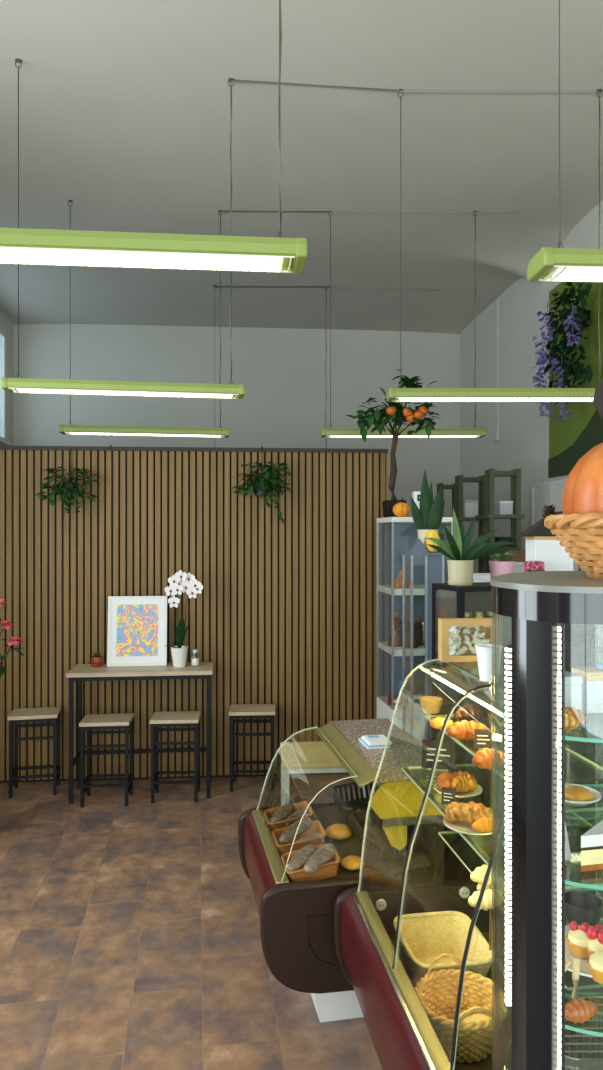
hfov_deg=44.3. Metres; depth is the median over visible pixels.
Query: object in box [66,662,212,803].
bar table
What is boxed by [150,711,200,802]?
bar stool
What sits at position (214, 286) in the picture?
cable
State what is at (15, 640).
flowering plant
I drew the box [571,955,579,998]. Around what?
wooden stick
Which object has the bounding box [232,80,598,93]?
cable
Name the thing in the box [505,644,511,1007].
light
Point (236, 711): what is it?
bar stool
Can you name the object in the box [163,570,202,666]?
orchid
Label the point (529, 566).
packet
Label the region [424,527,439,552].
gourd
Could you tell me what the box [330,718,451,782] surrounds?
countertop
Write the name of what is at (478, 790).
plate
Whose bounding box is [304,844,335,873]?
bread loaf
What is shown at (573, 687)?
box
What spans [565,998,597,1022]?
pastry
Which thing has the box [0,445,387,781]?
wood panel
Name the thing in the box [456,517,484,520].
shelf
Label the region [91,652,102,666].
cactus pot
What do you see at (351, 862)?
bread roll
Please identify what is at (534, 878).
glass shelf
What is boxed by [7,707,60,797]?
bar stool
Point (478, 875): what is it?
pastry
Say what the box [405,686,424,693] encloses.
shelf
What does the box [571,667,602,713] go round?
box
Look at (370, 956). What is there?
display counter
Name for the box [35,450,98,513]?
plant
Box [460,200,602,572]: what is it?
wall
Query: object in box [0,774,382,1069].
floor
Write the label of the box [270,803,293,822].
bread loaf
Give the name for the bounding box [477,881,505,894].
pastry
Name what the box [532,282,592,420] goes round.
plant
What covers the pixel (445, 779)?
pastry
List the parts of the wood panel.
rail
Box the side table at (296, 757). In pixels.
[280,741,378,805]
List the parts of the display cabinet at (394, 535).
corner post, corner post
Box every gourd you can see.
[393,498,409,516]
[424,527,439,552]
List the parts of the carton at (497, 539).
lid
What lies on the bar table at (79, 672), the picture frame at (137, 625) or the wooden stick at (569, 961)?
the picture frame at (137, 625)
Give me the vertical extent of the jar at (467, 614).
0.131 m
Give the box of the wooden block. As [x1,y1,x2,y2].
[504,550,525,561]
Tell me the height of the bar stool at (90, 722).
0.575 m
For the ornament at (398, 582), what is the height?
0.120 m
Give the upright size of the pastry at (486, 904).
0.059 m
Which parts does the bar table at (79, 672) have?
leg, leg, frame, leg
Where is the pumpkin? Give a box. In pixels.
[562,380,602,514]
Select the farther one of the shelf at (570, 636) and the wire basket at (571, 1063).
the shelf at (570, 636)
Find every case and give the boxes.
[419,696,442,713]
[490,571,602,1069]
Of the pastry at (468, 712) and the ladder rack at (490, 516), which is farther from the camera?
the ladder rack at (490, 516)
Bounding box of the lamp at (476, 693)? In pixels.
[429,665,561,741]
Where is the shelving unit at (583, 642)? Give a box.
[432,582,602,925]
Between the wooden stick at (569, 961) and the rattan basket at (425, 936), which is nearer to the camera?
the wooden stick at (569, 961)
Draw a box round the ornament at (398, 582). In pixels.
[394,571,409,587]
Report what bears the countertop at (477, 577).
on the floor
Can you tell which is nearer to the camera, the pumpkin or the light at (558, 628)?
the light at (558, 628)
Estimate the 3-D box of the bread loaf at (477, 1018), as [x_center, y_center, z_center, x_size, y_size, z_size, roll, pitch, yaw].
[0.490,1.426,2.130,0.149,0.057,0.071,0,0,-27]
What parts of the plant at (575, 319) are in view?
pot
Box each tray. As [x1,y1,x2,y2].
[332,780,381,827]
[350,807,420,862]
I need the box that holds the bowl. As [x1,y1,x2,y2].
[561,890,602,925]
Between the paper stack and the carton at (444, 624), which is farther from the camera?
the paper stack
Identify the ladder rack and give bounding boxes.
[437,483,454,551]
[455,475,484,572]
[476,469,524,572]
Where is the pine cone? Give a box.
[542,504,556,520]
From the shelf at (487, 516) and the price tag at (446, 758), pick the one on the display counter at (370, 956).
the price tag at (446, 758)
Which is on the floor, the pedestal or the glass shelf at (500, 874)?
the pedestal
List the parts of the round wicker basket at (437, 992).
handle, handle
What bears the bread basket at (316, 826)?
on the display counter at (297, 918)
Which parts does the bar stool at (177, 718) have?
leg, leg, frame, seat, leg, leg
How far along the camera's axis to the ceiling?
5.00 m
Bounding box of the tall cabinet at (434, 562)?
[400,539,443,739]
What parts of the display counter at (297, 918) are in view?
panel, panel, glass, panel, panel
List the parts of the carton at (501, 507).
lid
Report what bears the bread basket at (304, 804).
on the display counter at (297, 918)
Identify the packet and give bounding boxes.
[524,561,544,571]
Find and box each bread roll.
[325,824,351,839]
[341,855,364,869]
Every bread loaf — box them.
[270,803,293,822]
[279,817,311,843]
[285,808,309,825]
[287,844,316,870]
[299,833,321,840]
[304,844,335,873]
[462,1014,488,1022]
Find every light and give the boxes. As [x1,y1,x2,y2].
[0,0,306,273]
[1,58,244,398]
[59,200,229,437]
[321,210,485,437]
[387,89,602,401]
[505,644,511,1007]
[527,0,602,281]
[557,626,560,1069]
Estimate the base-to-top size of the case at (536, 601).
1.770 m
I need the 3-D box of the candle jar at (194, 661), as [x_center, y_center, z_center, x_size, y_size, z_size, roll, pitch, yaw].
[-0.771,0.891,5.377,0.064,0.118,0.064,0,0,0]
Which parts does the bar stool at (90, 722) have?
leg, leg, seat, frame, leg, leg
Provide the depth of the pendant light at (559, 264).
2.23 m
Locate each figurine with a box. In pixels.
[388,610,401,646]
[405,615,418,647]
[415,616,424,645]
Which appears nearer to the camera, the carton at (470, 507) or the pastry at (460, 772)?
the pastry at (460, 772)
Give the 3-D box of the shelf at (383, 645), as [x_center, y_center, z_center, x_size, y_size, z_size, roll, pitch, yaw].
[0.812,0.820,5.369,0.416,0.045,0.414,0,0,-8]
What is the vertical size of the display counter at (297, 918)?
0.948 m
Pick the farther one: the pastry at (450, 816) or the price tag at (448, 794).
the price tag at (448, 794)
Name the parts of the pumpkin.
stem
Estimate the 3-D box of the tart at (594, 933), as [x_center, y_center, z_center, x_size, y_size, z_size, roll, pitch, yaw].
[0.545,0.743,1.345,0.056,0.057,0.056,0,0,0]
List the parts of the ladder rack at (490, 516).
rail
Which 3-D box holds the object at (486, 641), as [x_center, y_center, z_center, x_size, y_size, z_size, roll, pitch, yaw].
[0.665,0.380,2.659,0.031,0.024,0.020,0,0,-4]
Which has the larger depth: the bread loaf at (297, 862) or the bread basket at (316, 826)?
the bread basket at (316, 826)
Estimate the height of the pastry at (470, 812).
0.066 m
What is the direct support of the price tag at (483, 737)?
on the display counter at (370, 956)
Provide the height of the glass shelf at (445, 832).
0.008 m
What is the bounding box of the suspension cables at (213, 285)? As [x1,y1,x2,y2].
[213,285,327,445]
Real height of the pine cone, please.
0.042 m
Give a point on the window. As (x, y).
(2, 334)
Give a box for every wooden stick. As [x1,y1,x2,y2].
[557,959,571,977]
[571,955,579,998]
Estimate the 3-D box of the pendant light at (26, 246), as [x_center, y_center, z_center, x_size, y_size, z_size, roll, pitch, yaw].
[-0.647,-1.708,2.130,1.320,1.831,0.150,0,0,-5]
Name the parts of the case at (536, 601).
glass, corner post, corner post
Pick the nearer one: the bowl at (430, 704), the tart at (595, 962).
the tart at (595, 962)
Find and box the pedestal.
[514,562,523,572]
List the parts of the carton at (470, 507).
lid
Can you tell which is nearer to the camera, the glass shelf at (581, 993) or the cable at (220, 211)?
the glass shelf at (581, 993)
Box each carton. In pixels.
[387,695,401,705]
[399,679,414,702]
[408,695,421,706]
[438,618,498,661]
[463,500,478,516]
[495,501,512,514]
[495,537,512,546]
[525,536,572,570]
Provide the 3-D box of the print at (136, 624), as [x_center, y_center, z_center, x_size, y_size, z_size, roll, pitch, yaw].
[-1.199,0.695,5.405,0.296,0.372,0.048,0,0,-6]
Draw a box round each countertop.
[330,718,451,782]
[473,573,490,581]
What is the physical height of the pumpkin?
0.360 m
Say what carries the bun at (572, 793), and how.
on the plate at (597, 796)
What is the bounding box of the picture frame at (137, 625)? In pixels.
[107,596,166,665]
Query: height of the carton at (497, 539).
0.132 m
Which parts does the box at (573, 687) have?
lid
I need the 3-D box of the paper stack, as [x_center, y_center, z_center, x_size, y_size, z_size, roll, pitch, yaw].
[0.320,0.896,3.221,0.109,0.024,0.140,0,0,-11]
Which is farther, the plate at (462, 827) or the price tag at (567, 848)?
the plate at (462, 827)
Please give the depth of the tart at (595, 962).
1.27 m
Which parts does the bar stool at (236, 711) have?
leg, leg, frame, seat, leg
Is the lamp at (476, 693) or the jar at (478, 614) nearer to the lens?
the lamp at (476, 693)
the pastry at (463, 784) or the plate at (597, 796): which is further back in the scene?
the pastry at (463, 784)
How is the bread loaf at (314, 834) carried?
in the bread basket at (316, 826)
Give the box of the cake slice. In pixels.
[581,820,602,871]
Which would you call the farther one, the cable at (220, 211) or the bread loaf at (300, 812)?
the cable at (220, 211)
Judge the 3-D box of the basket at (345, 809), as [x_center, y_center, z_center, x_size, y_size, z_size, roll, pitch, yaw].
[0.275,1.226,3.396,0.219,0.120,0.292,0,0,-11]
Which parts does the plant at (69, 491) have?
pot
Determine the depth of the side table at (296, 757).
3.71 m
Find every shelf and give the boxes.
[379,585,424,595]
[379,641,424,655]
[401,763,602,888]
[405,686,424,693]
[425,713,602,812]
[436,631,594,644]
[438,828,602,990]
[440,523,450,525]
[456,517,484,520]
[476,514,524,518]
[502,703,602,742]
[502,784,602,889]
[502,888,602,1036]
[504,992,602,1068]
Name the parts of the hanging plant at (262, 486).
pot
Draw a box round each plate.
[434,783,481,797]
[443,817,502,834]
[557,783,600,806]
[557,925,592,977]
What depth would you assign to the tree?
5.30 m
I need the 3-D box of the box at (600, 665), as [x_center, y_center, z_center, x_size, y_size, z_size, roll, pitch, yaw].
[0.580,0.280,1.360,0.047,0.080,0.052,0,0,-11]
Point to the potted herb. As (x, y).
(504, 565)
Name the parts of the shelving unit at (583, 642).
post, post, post, post, post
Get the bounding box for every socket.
[375,899,385,910]
[459,887,469,897]
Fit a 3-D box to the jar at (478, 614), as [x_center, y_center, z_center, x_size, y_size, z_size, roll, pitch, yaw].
[0.805,0.412,3.359,0.052,0.131,0.052,0,0,0]
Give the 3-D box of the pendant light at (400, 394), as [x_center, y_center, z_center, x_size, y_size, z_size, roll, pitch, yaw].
[1.170,-1.708,4.360,1.320,1.831,0.150,0,0,0]
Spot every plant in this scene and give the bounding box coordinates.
[0,599,24,676]
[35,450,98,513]
[230,461,293,523]
[411,470,444,552]
[424,508,521,585]
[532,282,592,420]
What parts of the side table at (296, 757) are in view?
leg, leg, frame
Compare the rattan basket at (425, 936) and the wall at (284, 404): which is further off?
the wall at (284, 404)
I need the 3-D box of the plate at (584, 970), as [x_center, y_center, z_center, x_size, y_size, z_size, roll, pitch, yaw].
[0.530,0.770,1.360,0.170,0.018,0.170,0,0,0]
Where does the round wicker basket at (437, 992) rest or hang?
on the display counter at (370, 956)
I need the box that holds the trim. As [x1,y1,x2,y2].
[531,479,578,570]
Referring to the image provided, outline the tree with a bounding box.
[346,369,440,517]
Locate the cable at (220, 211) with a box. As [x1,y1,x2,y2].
[220,211,517,212]
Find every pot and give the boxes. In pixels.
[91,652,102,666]
[489,561,514,577]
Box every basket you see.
[263,801,313,830]
[272,820,326,853]
[281,843,340,881]
[393,911,493,982]
[414,953,508,1063]
[544,513,602,577]
[557,996,602,1069]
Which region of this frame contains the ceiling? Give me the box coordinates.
[0,0,602,333]
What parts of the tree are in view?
pot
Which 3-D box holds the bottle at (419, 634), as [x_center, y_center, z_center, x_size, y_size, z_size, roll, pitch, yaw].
[0.852,0.691,5.375,0.106,0.211,0.106,0,0,0]
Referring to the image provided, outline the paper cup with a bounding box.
[475,644,502,681]
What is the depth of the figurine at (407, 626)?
5.23 m
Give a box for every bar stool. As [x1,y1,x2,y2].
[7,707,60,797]
[79,713,133,806]
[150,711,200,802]
[229,704,274,791]
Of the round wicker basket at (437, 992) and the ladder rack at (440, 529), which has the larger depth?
the ladder rack at (440, 529)
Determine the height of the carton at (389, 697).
0.060 m
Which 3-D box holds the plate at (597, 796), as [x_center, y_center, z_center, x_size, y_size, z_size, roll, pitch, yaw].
[0.560,0.540,1.530,0.110,0.018,0.110,0,0,0]
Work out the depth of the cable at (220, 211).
5.99 m
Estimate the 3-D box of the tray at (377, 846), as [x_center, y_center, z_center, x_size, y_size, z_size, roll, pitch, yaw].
[0.342,1.225,3.063,0.219,0.120,0.312,0,0,-11]
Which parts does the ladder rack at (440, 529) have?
rail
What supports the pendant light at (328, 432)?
hanging from the ceiling
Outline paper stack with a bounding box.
[359,735,391,748]
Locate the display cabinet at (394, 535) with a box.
[376,517,452,745]
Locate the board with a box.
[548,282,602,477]
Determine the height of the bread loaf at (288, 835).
0.060 m
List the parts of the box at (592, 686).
lid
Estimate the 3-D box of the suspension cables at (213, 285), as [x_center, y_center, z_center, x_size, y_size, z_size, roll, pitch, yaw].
[-0.325,-1.708,7.800,1.320,1.831,0.150,0,0,-3]
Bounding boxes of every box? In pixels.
[557,671,582,710]
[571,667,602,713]
[598,663,602,669]
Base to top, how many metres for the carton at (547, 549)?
0.222 m
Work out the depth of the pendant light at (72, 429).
5.84 m
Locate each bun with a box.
[429,717,453,729]
[561,785,593,801]
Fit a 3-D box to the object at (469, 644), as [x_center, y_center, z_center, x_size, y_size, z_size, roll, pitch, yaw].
[0.598,0.393,2.654,0.029,0.030,0.020,0,0,-4]
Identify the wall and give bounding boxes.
[0,310,12,445]
[13,324,459,582]
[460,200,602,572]
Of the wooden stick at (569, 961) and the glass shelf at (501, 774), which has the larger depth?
the glass shelf at (501, 774)
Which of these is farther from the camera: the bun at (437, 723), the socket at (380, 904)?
the socket at (380, 904)
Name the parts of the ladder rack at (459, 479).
rail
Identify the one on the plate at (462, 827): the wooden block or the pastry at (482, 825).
the pastry at (482, 825)
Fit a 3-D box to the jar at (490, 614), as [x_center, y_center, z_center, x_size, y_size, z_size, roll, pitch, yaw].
[0.865,0.412,3.376,0.052,0.131,0.052,0,0,0]
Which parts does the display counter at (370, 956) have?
panel, panel, glass, panel, glass, shelf rail, shelf rail, support rod, support rod, panel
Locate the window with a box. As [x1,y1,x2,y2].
[0,329,10,444]
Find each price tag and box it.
[421,740,455,770]
[441,787,455,805]
[474,729,492,749]
[557,816,571,865]
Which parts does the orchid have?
flower, flower, flower, flower, pot, flower, flower, flower, flower, flower, flower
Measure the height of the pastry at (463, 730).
0.070 m
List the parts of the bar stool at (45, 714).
leg, leg, seat, frame, leg, leg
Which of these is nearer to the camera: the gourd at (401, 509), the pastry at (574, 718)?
the pastry at (574, 718)
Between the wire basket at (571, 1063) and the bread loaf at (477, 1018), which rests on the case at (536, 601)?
the wire basket at (571, 1063)
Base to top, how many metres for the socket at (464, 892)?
0.040 m
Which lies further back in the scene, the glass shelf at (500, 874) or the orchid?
the orchid
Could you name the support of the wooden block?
on the pedestal
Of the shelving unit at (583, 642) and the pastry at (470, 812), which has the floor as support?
the shelving unit at (583, 642)
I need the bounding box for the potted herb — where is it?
[489,552,514,577]
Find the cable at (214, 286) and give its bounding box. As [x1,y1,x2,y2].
[214,286,439,290]
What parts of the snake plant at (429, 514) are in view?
pot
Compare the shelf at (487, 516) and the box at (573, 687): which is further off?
the shelf at (487, 516)
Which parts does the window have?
sill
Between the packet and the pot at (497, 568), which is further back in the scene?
the packet
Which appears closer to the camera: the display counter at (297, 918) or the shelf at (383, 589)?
the display counter at (297, 918)
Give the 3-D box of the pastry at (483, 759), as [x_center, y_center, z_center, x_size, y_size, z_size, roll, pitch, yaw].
[0.535,0.636,2.105,0.114,0.061,0.060,0,0,-9]
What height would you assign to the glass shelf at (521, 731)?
0.006 m
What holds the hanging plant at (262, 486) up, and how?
hanging from the wood panel
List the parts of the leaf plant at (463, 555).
pot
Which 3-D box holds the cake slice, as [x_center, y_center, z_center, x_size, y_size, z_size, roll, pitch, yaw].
[0.501,0.519,1.248,0.110,0.058,0.070,0,0,-14]
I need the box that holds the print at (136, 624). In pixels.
[116,604,157,655]
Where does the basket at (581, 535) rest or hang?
on the case at (536, 601)
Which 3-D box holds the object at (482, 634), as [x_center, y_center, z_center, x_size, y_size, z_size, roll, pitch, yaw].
[0.644,0.360,2.657,0.032,0.023,0.020,0,0,-4]
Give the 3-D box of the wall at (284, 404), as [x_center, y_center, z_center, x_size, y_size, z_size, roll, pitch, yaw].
[-0.753,-0.435,9.415,5.820,4.570,0.150,0,0,-5]
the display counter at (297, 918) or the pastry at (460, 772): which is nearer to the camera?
the pastry at (460, 772)
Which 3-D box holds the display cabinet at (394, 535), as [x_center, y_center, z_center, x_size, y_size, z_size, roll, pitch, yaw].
[0.814,0.863,5.357,0.440,1.975,0.464,0,0,-8]
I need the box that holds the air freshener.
[412,491,420,507]
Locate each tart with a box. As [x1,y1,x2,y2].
[565,921,588,957]
[587,924,602,957]
[587,951,602,984]
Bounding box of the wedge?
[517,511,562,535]
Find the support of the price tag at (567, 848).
on the case at (536, 601)
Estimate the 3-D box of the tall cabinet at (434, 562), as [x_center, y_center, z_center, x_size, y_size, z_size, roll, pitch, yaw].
[0.738,0.936,4.508,0.223,1.828,0.218,0,0,-7]
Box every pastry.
[436,773,455,790]
[444,802,460,823]
[447,720,488,741]
[451,775,477,792]
[452,770,476,782]
[452,801,496,824]
[454,704,487,722]
[468,889,503,910]
[470,864,504,885]
[472,748,506,769]
[472,816,503,832]
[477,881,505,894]
[557,707,586,730]
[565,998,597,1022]
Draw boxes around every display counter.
[238,718,451,1022]
[334,659,602,1069]
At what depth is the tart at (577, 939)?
1.36 m
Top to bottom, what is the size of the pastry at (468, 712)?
0.074 m
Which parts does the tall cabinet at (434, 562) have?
post, post, post, panel, post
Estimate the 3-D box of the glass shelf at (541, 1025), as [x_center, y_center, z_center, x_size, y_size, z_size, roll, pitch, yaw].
[0.614,0.783,1.389,0.508,0.006,0.493,0,0,0]
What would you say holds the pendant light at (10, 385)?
hanging from the ceiling
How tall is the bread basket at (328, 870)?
0.093 m
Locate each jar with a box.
[191,649,199,665]
[465,612,470,617]
[474,611,483,617]
[486,611,495,617]
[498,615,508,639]
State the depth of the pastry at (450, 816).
2.14 m
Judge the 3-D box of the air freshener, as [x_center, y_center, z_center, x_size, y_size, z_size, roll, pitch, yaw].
[0.836,-0.217,5.266,0.084,0.185,0.078,0,0,-8]
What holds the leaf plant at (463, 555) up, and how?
on the shelving unit at (583, 642)
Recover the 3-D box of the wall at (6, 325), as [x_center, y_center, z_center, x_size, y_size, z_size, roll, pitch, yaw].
[-3.220,-0.435,3.138,0.300,4.570,11.970,0,0,-5]

